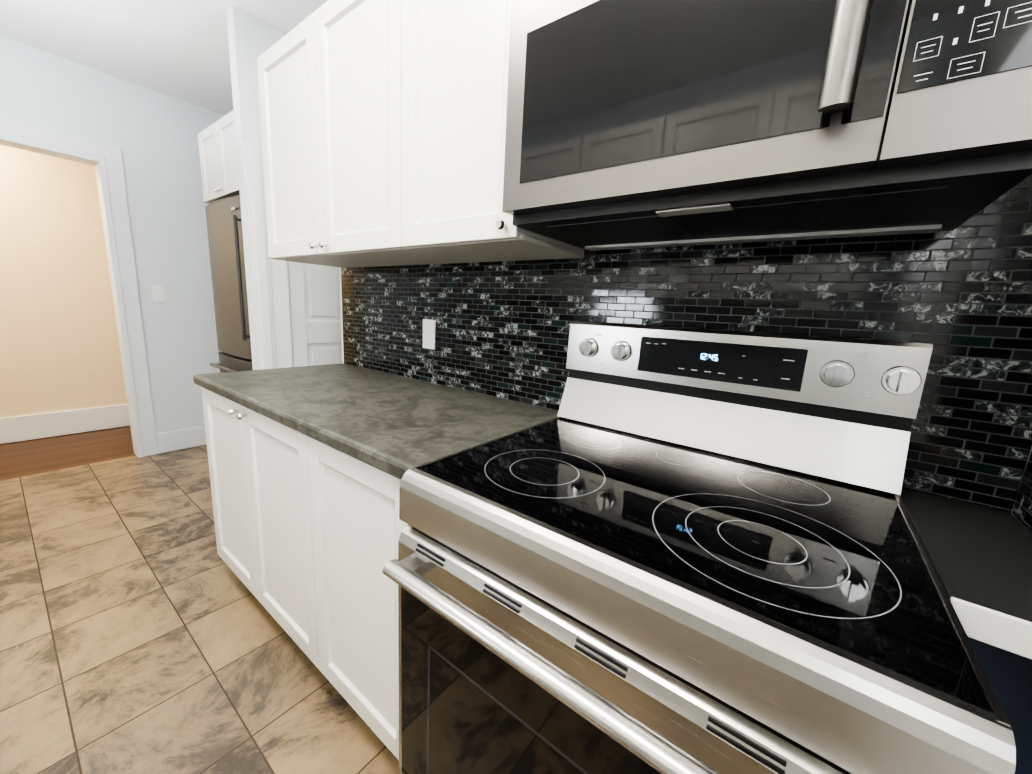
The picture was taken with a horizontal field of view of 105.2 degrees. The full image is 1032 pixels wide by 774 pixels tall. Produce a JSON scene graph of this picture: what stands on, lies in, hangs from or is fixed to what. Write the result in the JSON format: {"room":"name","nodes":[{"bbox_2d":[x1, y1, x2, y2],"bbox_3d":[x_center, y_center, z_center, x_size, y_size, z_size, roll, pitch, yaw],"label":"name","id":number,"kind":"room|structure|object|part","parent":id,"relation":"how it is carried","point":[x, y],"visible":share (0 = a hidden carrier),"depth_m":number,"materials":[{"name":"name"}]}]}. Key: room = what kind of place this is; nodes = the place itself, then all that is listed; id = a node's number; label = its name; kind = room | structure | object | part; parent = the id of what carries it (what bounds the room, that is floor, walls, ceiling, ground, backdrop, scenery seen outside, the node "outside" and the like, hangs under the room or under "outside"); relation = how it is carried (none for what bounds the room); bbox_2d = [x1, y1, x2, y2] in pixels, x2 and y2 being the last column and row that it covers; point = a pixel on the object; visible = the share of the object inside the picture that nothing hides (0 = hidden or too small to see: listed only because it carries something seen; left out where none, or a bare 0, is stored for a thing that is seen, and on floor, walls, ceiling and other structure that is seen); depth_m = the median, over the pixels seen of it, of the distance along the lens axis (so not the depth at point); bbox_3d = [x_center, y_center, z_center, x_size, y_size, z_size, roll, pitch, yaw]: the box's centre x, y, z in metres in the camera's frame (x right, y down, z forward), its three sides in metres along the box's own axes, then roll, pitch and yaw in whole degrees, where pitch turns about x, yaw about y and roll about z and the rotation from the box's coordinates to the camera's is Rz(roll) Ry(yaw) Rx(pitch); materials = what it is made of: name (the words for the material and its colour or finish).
{"room":"kitchen","nodes":[
{"label":"kitchen","id":0,"kind":"room"},
{"bbox_2d":[0,145,126,417],"bbox_3d":[-3.732,-0.895,3.237,0.120,2.600,3.400,11,13,36],"label":"wall","id":1,"kind":"structure","parent":0,"point":[59,346],"depth_m":3.17,"materials":[{"name":"beige paint"}]},
{"bbox_2d":[0,404,129,443],"bbox_3d":[-3.740,0.290,3.421,0.018,0.205,3.398,11,13,36],"label":"baseboard","id":2,"kind":"structure","parent":1,"relation":"attached to","point":[30,427],"depth_m":3.31,"materials":[{"name":"white paint"}]},
{"bbox_2d":[0,35,223,433],"bbox_3d":[-2.921,-0.738,2.640,0.120,2.600,3.400,11,13,36],"label":"wall","id":3,"kind":"structure","parent":0,"point":[152,134],"depth_m":2.86,"materials":[{"name":"white paint"}]},
{"bbox_2d":[0,116,158,457],"bbox_3d":[-3.062,-0.496,2.487,0.148,2.167,1.010,11,13,36],"label":"door frame","id":4,"kind":"structure","parent":3,"relation":"attached to","point":[105,159],"depth_m":2.72,"materials":[{"name":"white paint"}]},
{"bbox_2d":[151,285,165,301],"bbox_3d":[-2.643,-0.690,2.917,0.012,0.120,0.074,11,13,36],"label":"switch plate","id":5,"kind":"object","parent":3,"relation":"attached to","point":[158,293],"visible":1,"depth_m":2.91,"materials":[{"name":"white plastic"}]},
{"bbox_2d":[156,426,206,452],"bbox_3d":[-2.930,0.469,2.828,0.014,0.160,3.398,11,13,36],"label":"baseboard","id":6,"kind":"structure","parent":3,"relation":"attached to","point":[169,441],"depth_m":3.15,"materials":[{"name":"white paint"}]},
{"bbox_2d":[0,0,327,115],"bbox_3d":[-1.509,-1.803,1.400,5.530,0.100,3.640,11,13,36],"label":"ceiling","id":7,"kind":"structure","parent":0,"point":[178,49],"depth_m":2.17,"materials":[{"name":"white paint"}]},
{"bbox_2d":[0,426,398,773],"bbox_3d":[-1.649,0.821,1.901,5.530,0.050,3.400,11,13,36],"label":"floor","id":8,"kind":"structure","parent":0,"point":[142,630],"depth_m":1.41,"materials":[{"name":"tile"}]},
{"bbox_2d":[205,195,252,372],"bbox_3d":[-1.595,-0.266,2.739,0.650,1.775,0.756,11,13,36],"label":"fridge","id":9,"kind":"object","parent":8,"relation":"on","point":[225,241],"visible":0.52,"depth_m":2.38,"materials":[{"name":"grey metal"}]},
{"bbox_2d":[201,391,300,648],"bbox_3d":[-0.734,0.453,1.633,0.942,0.868,0.609,11,13,36],"label":"base cabinet","id":10,"kind":"object","parent":8,"relation":"on","point":[251,480],"depth_m":1.39,"materials":[{"name":"white wood"}]},
{"bbox_2d":[289,431,408,759],"bbox_3d":[-0.242,0.548,1.271,0.528,0.868,0.609,11,13,36],"label":"base cabinet","id":11,"kind":"object","parent":8,"relation":"on","point":[309,466],"depth_m":1.04,"materials":[{"name":"white wood"}]},
{"bbox_2d":[193,363,557,482],"bbox_3d":[-0.555,0.038,1.421,1.360,0.040,0.628,11,13,36],"label":"countertop","id":12,"kind":"structure","parent":11,"relation":"on","point":[390,425],"depth_m":1.19,"materials":[{"name":"grey stone"}]},
{"bbox_2d":[382,320,1015,773],"bbox_3d":[0.248,0.489,0.813,0.752,1.206,0.738,11,13,36],"label":"stove","id":13,"kind":"object","parent":8,"relation":"on","point":[670,550],"visible":1,"depth_m":0.59,"materials":[{"name":"grey metal"}]},
{"bbox_2d":[900,488,1031,773],"bbox_3d":[0.695,0.688,0.687,0.155,0.910,0.433,11,13,36],"label":"base cabinet","id":14,"kind":"object","parent":8,"relation":"on","point":[980,556],"visible":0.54,"depth_m":0.52,"materials":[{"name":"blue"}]},
{"bbox_2d":[226,5,285,369],"bbox_3d":[-1.099,-0.643,2.647,0.080,2.600,1.215,11,13,36],"label":"wall","id":15,"kind":"structure","parent":0,"point":[251,39],"depth_m":2.01,"materials":[{"name":"white paint"}]},
{"bbox_2d":[198,110,239,203],"bbox_3d":[-1.524,-1.360,2.547,0.650,0.400,0.713,11,13,36],"label":"upper cabinet","id":16,"kind":"object","parent":15,"relation":"attached to","point":[218,158],"visible":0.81,"depth_m":2.29,"materials":[{"name":"white wood"}]},
{"bbox_2d":[243,142,341,369],"bbox_3d":[-1.137,-0.335,2.627,0.082,2.000,1.063,11,13,36],"label":"door","id":17,"kind":"structure","parent":15,"relation":"attached to","point":[272,306],"depth_m":2.30,"materials":[{"name":"white wood"}]},
{"bbox_3d":[-1.131,-0.297,2.681,0.040,1.886,0.774,11,13,36],"label":"door leaf trim","id":18,"kind":"part","parent":17,"relation":"part of","materials":[{"name":"white wood"}]},
{"bbox_2d":[340,268,1031,517],"bbox_3d":[0.109,-0.331,1.348,2.440,2.600,0.120,11,13,36],"label":"wall","id":19,"kind":"structure","parent":0,"point":[343,363],"depth_m":2.01,"materials":[{"name":"white paint"}]},
{"bbox_2d":[257,0,452,267],"bbox_3d":[-0.556,-0.875,1.473,0.969,0.748,0.336,11,13,36],"label":"upper cabinet","id":20,"kind":"object","parent":19,"relation":"attached to","point":[319,85],"depth_m":1.35,"materials":[{"name":"white wood"}]},
{"bbox_2d":[381,0,584,262],"bbox_3d":[-0.071,-0.781,1.116,0.486,0.748,0.336,11,13,36],"label":"upper cabinet","id":21,"kind":"object","parent":19,"relation":"attached to","point":[383,128],"depth_m":1.02,"materials":[{"name":"white wood"}]},
{"bbox_2d":[341,174,1031,512],"bbox_3d":[0.041,-0.554,1.284,2.283,1.245,0.008,11,13,36],"label":"backsplash","id":22,"kind":"structure","parent":19,"relation":"attached to","point":[960,297],"depth_m":0.89,"materials":[{"name":"tile"}]},
{"bbox_2d":[423,319,435,349],"bbox_3d":[-0.361,-0.218,1.632,0.075,0.120,0.008,11,13,36],"label":"electrical outlet plate","id":23,"kind":"object","parent":22,"relation":"attached to","point":[429,330],"visible":1,"depth_m":1.63,"materials":[{"name":"white plastic"}]},
{"bbox_2d":[502,0,1031,250],"bbox_3d":[0.385,-0.533,0.730,0.752,0.447,0.461,11,13,36],"label":"over-the-range microwave","id":24,"kind":"object","parent":19,"relation":"attached to","point":[633,124],"visible":0.98,"depth_m":0.59,"materials":[{"name":"silver metal"}]},
{"bbox_3d":[0.271,-0.003,-0.326,0.120,2.600,2.399,11,13,36],"label":"wall","id":25,"kind":"structure","parent":0,"visible":0},
{"bbox_2d":[1012,451,1031,531],"bbox_3d":[0.736,-0.335,0.329,0.008,1.245,0.711,11,13,36],"label":"backsplash","id":26,"kind":"structure","parent":25,"relation":"attached to","point":[1022,511],"depth_m":0.70,"materials":[{"name":"tile"}]}
]}

